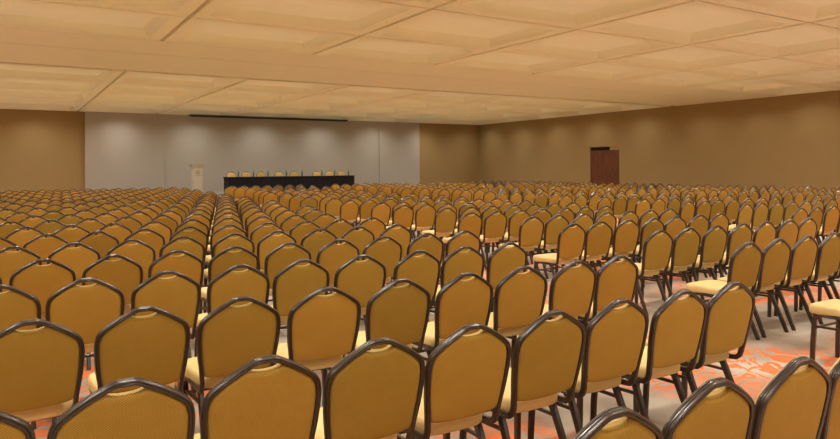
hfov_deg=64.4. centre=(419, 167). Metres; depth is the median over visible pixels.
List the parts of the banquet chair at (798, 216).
backrest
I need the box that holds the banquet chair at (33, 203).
[21,200,37,207]
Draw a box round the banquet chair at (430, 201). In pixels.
[419,197,434,235]
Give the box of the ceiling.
[0,0,839,124]
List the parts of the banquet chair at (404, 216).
backrest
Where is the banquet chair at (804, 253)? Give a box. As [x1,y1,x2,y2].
[758,235,818,330]
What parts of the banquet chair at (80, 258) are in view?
frame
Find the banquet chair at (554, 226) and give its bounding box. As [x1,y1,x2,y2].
[525,214,568,278]
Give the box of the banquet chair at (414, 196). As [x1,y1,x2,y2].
[407,193,418,201]
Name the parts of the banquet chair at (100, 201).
backrest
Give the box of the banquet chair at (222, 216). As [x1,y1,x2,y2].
[208,212,241,254]
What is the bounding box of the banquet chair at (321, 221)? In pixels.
[311,213,337,231]
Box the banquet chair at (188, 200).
[177,198,193,206]
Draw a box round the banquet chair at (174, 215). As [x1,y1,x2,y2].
[156,210,182,224]
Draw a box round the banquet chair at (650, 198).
[643,195,654,203]
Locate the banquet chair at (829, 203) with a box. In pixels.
[821,199,837,237]
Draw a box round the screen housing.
[189,114,347,121]
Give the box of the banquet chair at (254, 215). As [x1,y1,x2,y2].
[245,211,271,231]
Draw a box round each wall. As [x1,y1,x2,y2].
[0,109,477,192]
[478,90,839,191]
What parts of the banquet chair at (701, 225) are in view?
backrest, frame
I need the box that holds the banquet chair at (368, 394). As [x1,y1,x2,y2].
[314,337,424,438]
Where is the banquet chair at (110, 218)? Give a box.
[90,212,118,224]
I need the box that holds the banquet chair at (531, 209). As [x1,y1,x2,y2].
[525,203,542,215]
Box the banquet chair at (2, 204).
[0,201,15,207]
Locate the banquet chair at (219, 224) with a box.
[206,217,243,268]
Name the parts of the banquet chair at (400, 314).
seat, backrest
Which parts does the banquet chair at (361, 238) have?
frame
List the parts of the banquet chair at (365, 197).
backrest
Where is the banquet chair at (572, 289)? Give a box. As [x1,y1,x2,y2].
[511,260,596,363]
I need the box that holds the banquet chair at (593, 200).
[588,194,600,213]
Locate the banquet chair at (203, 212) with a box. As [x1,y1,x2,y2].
[185,209,211,222]
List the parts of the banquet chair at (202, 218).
backrest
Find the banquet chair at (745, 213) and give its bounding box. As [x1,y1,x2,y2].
[726,203,752,249]
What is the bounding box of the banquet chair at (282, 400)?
[194,355,321,438]
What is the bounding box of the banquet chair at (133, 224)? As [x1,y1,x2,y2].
[110,216,142,232]
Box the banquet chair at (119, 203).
[107,200,125,206]
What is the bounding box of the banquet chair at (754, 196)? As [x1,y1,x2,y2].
[748,190,758,202]
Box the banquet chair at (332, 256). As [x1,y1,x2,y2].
[316,239,359,294]
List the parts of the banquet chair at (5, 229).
frame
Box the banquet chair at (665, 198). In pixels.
[658,194,668,209]
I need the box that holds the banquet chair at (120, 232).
[95,223,132,242]
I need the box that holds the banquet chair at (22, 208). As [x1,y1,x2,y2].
[15,205,37,213]
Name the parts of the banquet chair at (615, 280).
seat, backrest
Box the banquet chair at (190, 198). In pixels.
[181,196,195,205]
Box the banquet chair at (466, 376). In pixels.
[399,323,510,438]
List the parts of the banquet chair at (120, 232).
frame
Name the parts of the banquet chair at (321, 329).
seat, frame, leg, backrest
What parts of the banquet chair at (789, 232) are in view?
backrest, frame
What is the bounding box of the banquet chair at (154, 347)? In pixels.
[88,306,189,393]
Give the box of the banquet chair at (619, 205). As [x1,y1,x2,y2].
[612,196,626,218]
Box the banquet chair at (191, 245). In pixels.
[159,236,204,263]
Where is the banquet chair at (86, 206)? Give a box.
[73,203,90,211]
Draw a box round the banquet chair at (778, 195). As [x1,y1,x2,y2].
[771,193,781,202]
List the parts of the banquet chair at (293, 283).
seat, frame, backrest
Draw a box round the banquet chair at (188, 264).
[148,250,203,287]
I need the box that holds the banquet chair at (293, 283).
[270,259,329,372]
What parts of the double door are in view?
door, door, transom panel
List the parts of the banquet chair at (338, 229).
frame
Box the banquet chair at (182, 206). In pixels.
[170,203,189,214]
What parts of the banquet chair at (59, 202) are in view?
backrest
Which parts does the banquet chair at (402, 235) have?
frame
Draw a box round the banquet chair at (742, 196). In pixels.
[737,191,747,204]
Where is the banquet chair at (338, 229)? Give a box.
[325,219,354,243]
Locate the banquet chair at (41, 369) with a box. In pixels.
[0,319,84,421]
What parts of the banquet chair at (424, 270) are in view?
backrest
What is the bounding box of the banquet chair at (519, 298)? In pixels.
[488,266,547,339]
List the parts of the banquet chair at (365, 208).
backrest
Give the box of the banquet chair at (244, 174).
[241,172,250,176]
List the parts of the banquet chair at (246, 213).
frame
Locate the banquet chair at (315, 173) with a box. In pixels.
[312,171,320,175]
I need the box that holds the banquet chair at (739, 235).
[696,223,752,279]
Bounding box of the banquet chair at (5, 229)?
[0,221,28,237]
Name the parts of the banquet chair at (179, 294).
frame, backrest, leg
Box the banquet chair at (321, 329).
[267,286,360,406]
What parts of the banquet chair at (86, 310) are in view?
backrest, frame, seat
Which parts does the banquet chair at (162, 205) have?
backrest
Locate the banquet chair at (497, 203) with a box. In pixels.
[488,198,502,206]
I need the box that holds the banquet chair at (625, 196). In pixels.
[615,193,627,226]
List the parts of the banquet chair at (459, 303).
seat, backrest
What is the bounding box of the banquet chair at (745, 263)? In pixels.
[686,241,762,339]
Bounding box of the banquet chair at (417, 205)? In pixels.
[411,200,429,240]
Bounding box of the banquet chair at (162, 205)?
[149,201,168,210]
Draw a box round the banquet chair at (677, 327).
[590,289,706,420]
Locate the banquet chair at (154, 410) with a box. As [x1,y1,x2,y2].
[47,377,194,438]
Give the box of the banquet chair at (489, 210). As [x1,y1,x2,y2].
[480,205,501,252]
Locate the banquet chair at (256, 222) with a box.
[246,216,276,238]
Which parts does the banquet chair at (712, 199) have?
backrest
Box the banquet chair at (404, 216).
[386,205,413,230]
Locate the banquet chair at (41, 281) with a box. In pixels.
[9,258,75,326]
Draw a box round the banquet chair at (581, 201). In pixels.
[573,194,586,208]
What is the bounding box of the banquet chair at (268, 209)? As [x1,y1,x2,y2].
[264,202,283,213]
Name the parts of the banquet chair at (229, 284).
leg, seat, frame, backrest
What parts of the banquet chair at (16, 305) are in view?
backrest, frame, leg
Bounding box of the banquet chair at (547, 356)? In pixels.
[459,309,585,438]
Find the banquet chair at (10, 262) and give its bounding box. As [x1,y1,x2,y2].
[0,246,41,291]
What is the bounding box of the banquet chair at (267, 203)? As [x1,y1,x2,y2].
[261,200,277,210]
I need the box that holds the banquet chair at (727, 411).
[662,377,754,438]
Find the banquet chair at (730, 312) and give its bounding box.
[643,281,754,412]
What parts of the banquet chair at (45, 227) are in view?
backrest, frame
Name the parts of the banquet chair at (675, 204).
backrest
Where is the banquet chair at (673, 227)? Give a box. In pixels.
[638,216,686,280]
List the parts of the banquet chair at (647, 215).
backrest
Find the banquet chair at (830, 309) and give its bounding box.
[809,299,839,360]
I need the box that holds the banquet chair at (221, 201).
[213,199,235,219]
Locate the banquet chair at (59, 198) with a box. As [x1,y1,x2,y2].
[49,196,62,201]
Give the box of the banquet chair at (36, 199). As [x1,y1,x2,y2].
[27,197,40,201]
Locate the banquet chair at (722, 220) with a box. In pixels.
[699,213,729,276]
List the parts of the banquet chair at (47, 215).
frame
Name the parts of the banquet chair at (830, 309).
leg, seat, frame, leg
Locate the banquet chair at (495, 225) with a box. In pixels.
[480,211,506,269]
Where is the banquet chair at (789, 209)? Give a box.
[776,201,798,226]
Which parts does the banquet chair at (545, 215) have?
backrest, frame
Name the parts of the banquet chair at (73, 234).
frame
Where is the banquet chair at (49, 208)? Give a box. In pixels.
[45,204,65,212]
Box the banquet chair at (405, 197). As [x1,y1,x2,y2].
[400,195,415,201]
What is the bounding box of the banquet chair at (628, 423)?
[572,406,662,438]
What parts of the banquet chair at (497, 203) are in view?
backrest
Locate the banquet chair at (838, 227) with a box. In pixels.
[820,218,839,240]
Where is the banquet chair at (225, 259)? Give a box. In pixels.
[199,246,258,313]
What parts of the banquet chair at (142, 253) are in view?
frame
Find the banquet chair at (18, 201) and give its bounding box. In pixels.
[13,198,29,204]
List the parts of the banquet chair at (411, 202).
backrest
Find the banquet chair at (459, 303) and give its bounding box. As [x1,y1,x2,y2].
[412,272,493,360]
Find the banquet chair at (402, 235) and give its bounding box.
[379,224,411,259]
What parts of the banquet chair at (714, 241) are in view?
leg, seat, leg, frame, leg, backrest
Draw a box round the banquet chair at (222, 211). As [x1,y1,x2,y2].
[209,208,239,254]
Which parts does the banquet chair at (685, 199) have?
backrest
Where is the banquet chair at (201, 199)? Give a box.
[195,197,214,204]
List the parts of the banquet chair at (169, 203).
backrest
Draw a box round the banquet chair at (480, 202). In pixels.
[470,198,484,207]
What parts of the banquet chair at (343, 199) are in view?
backrest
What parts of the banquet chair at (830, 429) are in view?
backrest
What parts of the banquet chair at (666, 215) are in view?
backrest, frame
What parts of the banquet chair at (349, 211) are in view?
backrest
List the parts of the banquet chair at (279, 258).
backrest, frame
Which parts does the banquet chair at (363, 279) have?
frame, backrest, seat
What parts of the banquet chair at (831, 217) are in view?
seat, backrest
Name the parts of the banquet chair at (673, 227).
frame, backrest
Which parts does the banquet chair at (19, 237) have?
frame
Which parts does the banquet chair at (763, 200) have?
frame, backrest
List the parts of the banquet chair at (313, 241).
frame, backrest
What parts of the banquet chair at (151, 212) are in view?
frame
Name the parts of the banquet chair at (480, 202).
backrest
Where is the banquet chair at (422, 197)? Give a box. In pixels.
[417,195,431,201]
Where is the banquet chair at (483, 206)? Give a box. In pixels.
[478,201,494,245]
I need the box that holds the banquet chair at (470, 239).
[439,230,480,283]
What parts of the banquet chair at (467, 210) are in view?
frame, backrest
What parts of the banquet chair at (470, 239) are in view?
frame, backrest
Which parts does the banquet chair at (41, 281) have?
backrest, frame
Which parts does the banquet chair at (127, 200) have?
backrest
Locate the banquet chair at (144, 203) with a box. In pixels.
[131,199,149,205]
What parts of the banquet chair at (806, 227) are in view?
backrest, frame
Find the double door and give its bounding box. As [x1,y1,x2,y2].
[591,146,618,183]
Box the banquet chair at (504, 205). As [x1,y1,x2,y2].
[498,201,515,243]
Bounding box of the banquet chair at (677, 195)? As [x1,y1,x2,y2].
[669,194,680,200]
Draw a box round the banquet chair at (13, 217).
[5,211,34,223]
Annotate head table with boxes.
[223,176,271,188]
[269,176,314,188]
[315,175,354,188]
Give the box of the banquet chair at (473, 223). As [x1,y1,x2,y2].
[442,212,482,261]
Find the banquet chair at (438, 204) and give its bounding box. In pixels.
[423,200,449,230]
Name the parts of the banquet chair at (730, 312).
leg, leg, seat, leg, frame, leg, backrest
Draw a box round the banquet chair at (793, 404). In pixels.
[750,356,830,438]
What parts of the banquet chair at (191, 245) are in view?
backrest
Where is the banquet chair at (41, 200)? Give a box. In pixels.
[37,198,53,203]
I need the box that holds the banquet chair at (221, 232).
[204,224,246,268]
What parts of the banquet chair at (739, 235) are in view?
seat, leg, frame, backrest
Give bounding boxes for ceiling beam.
[0,27,774,105]
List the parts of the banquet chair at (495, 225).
leg, leg, seat, frame, backrest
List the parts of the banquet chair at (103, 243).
frame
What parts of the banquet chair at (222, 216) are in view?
backrest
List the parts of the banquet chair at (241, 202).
backrest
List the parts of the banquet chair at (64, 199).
backrest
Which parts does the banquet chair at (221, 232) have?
seat, backrest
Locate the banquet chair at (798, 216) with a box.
[790,207,807,225]
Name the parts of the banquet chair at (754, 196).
backrest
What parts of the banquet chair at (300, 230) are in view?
frame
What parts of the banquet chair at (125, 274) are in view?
leg, backrest, frame, seat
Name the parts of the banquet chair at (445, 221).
seat, backrest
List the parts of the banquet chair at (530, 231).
seat, frame, backrest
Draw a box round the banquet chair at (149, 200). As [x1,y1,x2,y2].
[139,197,153,203]
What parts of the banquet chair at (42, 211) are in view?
backrest, frame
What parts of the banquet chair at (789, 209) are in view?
backrest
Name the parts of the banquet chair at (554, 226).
leg, seat, frame, backrest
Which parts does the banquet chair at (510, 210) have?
backrest, frame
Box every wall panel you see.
[84,111,163,190]
[163,114,378,190]
[379,122,419,184]
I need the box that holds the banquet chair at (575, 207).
[564,202,580,212]
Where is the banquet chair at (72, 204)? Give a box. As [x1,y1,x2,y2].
[60,201,76,208]
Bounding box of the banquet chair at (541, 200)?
[533,193,547,208]
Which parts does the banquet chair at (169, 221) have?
frame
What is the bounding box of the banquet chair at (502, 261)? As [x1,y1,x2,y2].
[486,242,526,311]
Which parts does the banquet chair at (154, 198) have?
backrest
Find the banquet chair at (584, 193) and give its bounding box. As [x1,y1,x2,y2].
[576,192,587,202]
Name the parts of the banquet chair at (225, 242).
leg, seat, frame, backrest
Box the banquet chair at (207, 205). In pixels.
[193,202,213,224]
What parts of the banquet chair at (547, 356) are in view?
leg, leg, leg, seat, frame, backrest, leg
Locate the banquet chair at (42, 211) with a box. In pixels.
[26,207,50,217]
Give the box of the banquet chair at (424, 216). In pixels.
[407,204,435,238]
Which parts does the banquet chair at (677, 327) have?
leg, leg, leg, seat, frame, backrest, leg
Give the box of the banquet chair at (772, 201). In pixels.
[767,197,780,219]
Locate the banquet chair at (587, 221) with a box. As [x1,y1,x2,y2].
[550,213,593,269]
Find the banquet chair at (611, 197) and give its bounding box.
[604,193,614,207]
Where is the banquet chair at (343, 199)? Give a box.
[339,195,351,202]
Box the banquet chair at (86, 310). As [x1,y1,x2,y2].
[45,277,124,422]
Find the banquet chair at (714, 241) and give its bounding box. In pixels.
[668,225,727,302]
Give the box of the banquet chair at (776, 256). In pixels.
[717,238,791,337]
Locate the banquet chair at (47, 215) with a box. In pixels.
[41,210,66,222]
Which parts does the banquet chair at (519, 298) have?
seat, backrest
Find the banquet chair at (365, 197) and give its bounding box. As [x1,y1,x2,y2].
[355,195,368,225]
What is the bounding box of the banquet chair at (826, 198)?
[821,194,832,225]
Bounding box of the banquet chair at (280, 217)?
[274,210,298,226]
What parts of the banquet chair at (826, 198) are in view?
backrest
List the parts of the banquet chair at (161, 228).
frame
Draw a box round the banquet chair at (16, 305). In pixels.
[0,284,40,428]
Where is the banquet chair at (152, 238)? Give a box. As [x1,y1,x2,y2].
[124,228,164,259]
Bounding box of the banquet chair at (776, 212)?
[766,202,783,228]
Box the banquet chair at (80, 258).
[47,242,100,285]
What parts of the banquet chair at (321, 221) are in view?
frame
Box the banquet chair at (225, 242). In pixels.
[203,233,254,312]
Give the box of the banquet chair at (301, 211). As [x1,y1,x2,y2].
[296,205,317,215]
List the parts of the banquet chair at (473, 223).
seat, frame, backrest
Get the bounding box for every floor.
[29,207,839,438]
[203,191,235,206]
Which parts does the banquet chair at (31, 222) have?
frame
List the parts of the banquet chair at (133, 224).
frame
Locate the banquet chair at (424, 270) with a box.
[393,250,440,321]
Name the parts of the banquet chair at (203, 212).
backrest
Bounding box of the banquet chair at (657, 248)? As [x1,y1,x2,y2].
[635,229,672,315]
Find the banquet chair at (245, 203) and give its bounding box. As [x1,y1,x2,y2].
[239,201,259,213]
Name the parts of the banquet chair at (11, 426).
backrest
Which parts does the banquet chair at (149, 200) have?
backrest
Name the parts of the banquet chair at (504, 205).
backrest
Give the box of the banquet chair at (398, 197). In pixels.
[389,194,402,201]
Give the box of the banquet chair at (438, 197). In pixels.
[434,194,445,202]
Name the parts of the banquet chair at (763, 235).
backrest, frame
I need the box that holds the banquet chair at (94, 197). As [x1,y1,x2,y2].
[92,195,104,199]
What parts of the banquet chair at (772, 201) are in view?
backrest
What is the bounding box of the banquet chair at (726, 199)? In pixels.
[722,195,733,213]
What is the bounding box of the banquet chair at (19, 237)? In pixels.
[5,226,46,246]
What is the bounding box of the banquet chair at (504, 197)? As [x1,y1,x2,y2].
[495,192,508,202]
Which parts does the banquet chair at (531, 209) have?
frame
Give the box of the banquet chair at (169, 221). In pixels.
[149,215,177,234]
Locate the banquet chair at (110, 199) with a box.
[102,196,117,201]
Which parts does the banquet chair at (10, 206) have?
backrest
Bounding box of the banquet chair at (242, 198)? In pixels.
[236,196,253,205]
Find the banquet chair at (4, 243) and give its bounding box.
[0,237,18,251]
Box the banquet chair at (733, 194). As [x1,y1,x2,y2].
[728,191,736,200]
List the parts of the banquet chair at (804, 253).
leg, leg, seat, frame, backrest, leg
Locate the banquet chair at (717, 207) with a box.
[709,199,724,220]
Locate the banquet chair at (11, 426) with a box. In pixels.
[0,411,35,438]
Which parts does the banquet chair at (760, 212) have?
seat, frame, backrest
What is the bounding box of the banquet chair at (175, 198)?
[166,195,178,201]
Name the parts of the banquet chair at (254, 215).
backrest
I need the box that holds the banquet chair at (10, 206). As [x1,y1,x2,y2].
[4,203,25,210]
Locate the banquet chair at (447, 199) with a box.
[436,197,451,203]
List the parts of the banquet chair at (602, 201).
backrest, frame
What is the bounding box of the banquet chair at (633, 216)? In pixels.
[596,210,638,266]
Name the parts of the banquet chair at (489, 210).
frame, backrest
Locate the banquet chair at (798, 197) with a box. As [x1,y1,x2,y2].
[792,192,803,205]
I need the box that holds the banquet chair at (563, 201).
[558,195,572,207]
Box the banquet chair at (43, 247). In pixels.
[23,233,69,264]
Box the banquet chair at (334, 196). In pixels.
[326,194,339,198]
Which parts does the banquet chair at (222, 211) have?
frame, backrest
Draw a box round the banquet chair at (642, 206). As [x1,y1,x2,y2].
[635,199,650,218]
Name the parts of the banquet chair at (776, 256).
seat, leg, frame, backrest, leg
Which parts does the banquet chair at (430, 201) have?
backrest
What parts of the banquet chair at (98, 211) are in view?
backrest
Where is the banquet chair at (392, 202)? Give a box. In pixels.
[380,198,396,220]
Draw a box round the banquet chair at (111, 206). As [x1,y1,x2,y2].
[97,202,117,210]
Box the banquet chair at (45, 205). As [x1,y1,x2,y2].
[33,202,52,209]
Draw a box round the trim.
[28,0,638,110]
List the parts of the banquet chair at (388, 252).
frame, backrest, seat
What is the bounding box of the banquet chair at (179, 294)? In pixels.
[131,270,200,396]
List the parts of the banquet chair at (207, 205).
backrest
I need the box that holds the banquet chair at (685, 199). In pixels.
[679,197,693,212]
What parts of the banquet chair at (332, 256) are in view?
frame, backrest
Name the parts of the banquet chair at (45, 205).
backrest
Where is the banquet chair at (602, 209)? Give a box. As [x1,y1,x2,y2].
[594,205,613,220]
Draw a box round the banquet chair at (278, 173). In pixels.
[274,171,283,175]
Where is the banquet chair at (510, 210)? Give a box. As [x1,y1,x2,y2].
[488,204,522,252]
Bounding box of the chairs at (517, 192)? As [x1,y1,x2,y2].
[0,180,839,209]
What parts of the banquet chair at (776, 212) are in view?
backrest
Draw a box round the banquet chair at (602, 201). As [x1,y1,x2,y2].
[594,197,611,215]
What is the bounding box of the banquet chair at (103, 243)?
[75,231,118,257]
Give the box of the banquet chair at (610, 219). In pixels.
[574,212,616,272]
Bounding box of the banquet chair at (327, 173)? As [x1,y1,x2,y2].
[325,171,332,175]
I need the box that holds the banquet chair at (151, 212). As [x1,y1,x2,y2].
[135,207,158,217]
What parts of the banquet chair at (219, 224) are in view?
frame, backrest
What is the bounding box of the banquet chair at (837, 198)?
[835,194,839,209]
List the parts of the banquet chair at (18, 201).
backrest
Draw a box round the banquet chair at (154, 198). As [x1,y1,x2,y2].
[144,195,158,201]
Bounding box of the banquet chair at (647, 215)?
[638,209,658,240]
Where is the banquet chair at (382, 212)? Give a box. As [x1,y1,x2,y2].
[371,202,390,225]
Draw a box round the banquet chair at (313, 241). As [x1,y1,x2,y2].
[300,228,337,291]
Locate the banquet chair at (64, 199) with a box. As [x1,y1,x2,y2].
[60,197,73,203]
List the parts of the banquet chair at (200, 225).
backrest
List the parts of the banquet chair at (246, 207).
backrest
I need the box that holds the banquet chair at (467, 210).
[445,206,480,248]
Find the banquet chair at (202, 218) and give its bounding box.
[182,213,210,241]
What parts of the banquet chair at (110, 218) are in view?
backrest, frame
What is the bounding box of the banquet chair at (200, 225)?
[175,219,208,236]
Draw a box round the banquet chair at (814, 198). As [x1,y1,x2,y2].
[810,194,821,203]
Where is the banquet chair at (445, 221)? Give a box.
[421,207,456,238]
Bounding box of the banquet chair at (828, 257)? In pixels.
[774,232,839,323]
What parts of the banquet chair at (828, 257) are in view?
leg, leg, leg, seat, frame, leg, backrest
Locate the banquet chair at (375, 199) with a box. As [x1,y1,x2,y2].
[356,196,380,228]
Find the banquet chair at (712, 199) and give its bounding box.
[709,195,720,203]
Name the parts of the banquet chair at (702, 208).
frame, backrest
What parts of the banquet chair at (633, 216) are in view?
frame, backrest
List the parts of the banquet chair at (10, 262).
frame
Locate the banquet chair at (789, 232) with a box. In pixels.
[776,219,798,286]
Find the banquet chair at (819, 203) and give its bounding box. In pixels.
[812,199,823,242]
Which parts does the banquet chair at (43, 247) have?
frame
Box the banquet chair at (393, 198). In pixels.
[382,196,398,202]
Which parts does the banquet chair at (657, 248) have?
leg, leg, seat, frame, backrest, leg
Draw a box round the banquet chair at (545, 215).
[514,208,551,264]
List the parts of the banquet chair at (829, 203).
frame, backrest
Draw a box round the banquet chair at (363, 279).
[334,254,385,320]
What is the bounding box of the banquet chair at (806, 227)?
[797,217,817,285]
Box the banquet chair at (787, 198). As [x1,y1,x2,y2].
[782,192,792,207]
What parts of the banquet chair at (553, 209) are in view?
backrest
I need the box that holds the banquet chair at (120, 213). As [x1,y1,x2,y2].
[103,208,128,218]
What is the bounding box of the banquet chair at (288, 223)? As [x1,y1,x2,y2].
[280,214,308,233]
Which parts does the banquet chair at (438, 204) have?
backrest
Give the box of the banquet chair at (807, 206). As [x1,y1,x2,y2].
[799,200,811,213]
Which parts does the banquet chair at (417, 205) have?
backrest, frame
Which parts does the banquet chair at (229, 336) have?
leg, leg, seat, backrest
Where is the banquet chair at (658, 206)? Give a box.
[650,198,665,214]
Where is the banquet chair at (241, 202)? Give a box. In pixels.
[237,198,254,212]
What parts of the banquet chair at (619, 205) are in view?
backrest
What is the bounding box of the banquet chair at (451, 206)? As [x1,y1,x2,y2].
[425,203,456,239]
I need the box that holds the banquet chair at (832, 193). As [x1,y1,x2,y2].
[826,190,833,198]
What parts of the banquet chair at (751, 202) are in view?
frame, backrest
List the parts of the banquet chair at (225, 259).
seat, backrest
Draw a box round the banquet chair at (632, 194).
[616,192,640,218]
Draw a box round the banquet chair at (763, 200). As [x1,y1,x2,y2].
[752,197,767,233]
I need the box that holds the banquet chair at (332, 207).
[325,198,342,218]
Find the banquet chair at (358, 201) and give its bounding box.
[339,197,361,224]
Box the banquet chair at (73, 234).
[51,224,89,247]
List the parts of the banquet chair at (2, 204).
backrest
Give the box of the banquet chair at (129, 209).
[113,205,136,214]
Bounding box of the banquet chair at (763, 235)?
[720,221,776,296]
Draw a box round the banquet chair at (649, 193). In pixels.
[641,192,652,198]
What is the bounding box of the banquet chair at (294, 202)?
[289,195,303,211]
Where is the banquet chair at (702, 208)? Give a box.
[687,200,711,224]
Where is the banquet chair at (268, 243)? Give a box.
[257,230,296,272]
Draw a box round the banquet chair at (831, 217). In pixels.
[816,205,839,244]
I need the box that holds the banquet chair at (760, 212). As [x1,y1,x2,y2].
[732,203,768,229]
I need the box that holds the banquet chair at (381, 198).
[372,194,385,201]
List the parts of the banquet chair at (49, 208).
backrest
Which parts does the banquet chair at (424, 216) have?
seat, backrest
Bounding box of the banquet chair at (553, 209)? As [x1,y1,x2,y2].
[543,203,561,238]
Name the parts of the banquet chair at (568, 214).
frame, backrest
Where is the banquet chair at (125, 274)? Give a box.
[82,254,142,369]
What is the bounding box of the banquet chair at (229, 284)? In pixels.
[194,264,269,356]
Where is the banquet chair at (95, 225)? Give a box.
[72,218,105,234]
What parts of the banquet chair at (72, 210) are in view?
frame, backrest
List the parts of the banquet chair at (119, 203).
backrest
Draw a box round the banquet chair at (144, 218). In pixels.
[124,211,152,224]
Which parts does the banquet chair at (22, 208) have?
backrest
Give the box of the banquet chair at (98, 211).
[85,205,108,214]
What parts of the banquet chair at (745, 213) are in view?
seat, frame, backrest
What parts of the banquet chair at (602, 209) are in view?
backrest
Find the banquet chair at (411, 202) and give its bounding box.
[400,198,416,235]
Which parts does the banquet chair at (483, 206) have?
frame, backrest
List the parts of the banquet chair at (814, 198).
backrest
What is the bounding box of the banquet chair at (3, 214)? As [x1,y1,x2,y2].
[0,208,20,218]
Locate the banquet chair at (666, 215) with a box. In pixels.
[637,208,677,261]
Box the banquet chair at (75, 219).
[57,214,85,228]
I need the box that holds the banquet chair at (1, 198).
[0,196,11,200]
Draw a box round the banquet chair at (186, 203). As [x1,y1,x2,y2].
[176,200,192,209]
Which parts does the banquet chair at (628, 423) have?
backrest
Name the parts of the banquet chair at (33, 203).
backrest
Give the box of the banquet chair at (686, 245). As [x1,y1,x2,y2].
[640,227,700,303]
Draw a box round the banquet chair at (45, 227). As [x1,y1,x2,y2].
[33,219,67,237]
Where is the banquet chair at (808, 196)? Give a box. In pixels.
[804,191,814,202]
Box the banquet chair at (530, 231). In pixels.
[499,216,543,271]
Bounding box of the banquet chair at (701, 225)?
[678,214,709,277]
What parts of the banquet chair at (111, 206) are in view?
backrest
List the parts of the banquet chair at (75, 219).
backrest, frame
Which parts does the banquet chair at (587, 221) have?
frame, backrest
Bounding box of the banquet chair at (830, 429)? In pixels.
[819,357,839,438]
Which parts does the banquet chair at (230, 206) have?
backrest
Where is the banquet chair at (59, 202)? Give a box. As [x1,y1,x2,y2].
[48,199,63,206]
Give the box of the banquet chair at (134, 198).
[123,196,138,201]
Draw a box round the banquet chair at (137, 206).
[123,202,143,209]
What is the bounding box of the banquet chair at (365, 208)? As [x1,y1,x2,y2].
[354,199,377,224]
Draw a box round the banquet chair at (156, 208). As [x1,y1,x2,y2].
[142,204,162,213]
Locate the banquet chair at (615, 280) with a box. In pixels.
[578,255,638,329]
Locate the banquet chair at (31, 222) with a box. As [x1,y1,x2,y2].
[18,215,49,229]
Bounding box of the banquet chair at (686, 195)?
[681,193,693,200]
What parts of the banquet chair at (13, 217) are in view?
backrest, frame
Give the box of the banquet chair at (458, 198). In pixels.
[453,196,468,203]
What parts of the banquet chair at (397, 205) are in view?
backrest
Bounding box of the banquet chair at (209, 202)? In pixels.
[196,199,214,220]
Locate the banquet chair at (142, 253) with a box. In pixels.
[106,239,155,281]
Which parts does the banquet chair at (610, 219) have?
frame, backrest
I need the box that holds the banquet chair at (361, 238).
[340,226,374,260]
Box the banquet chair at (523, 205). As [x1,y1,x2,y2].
[518,200,531,209]
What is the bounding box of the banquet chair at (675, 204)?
[666,197,680,215]
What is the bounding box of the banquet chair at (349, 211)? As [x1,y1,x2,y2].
[338,200,358,226]
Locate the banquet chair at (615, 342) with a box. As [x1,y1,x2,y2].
[527,298,648,438]
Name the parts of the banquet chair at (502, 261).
frame, backrest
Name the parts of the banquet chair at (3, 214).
backrest, frame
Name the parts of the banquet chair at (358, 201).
backrest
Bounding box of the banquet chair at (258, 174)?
[256,171,265,176]
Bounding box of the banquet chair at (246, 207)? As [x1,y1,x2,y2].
[240,203,262,217]
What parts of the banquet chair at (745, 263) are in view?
seat, frame, backrest, leg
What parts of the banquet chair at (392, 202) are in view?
backrest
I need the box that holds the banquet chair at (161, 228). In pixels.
[137,221,171,243]
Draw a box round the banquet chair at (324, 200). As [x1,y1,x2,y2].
[319,196,335,212]
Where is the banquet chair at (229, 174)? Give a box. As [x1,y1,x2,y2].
[226,172,235,176]
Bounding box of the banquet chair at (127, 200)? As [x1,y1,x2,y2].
[116,198,132,203]
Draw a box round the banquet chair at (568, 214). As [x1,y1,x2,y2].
[537,207,574,252]
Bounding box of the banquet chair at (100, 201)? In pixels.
[93,198,110,204]
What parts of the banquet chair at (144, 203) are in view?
backrest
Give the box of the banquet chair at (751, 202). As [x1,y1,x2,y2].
[732,198,754,238]
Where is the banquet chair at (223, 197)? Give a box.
[214,197,234,214]
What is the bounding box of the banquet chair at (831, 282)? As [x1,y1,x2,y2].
[799,267,839,309]
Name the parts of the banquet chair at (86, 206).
backrest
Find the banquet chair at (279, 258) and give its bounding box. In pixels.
[264,242,311,301]
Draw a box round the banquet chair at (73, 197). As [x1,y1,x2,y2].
[69,195,82,200]
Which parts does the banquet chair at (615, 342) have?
leg, leg, leg, seat, frame, backrest, leg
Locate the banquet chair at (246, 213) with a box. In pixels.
[241,207,263,230]
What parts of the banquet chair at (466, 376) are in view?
leg, seat, backrest, leg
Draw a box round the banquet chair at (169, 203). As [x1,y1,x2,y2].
[156,198,172,206]
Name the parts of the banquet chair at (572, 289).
leg, seat, frame, backrest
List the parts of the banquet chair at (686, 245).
leg, seat, leg, leg, frame, leg, backrest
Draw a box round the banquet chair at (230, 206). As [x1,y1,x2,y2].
[211,204,237,229]
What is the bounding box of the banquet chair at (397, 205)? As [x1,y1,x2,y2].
[385,201,411,225]
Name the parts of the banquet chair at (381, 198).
backrest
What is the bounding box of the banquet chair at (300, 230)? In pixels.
[289,220,321,244]
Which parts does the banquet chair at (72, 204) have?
backrest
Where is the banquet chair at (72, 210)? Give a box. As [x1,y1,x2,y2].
[55,206,78,216]
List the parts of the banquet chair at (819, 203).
backrest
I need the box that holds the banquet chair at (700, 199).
[694,196,708,216]
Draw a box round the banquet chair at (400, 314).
[343,278,430,357]
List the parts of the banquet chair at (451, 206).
frame, backrest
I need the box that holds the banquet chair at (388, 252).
[362,236,401,323]
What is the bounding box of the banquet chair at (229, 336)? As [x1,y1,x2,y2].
[182,296,280,421]

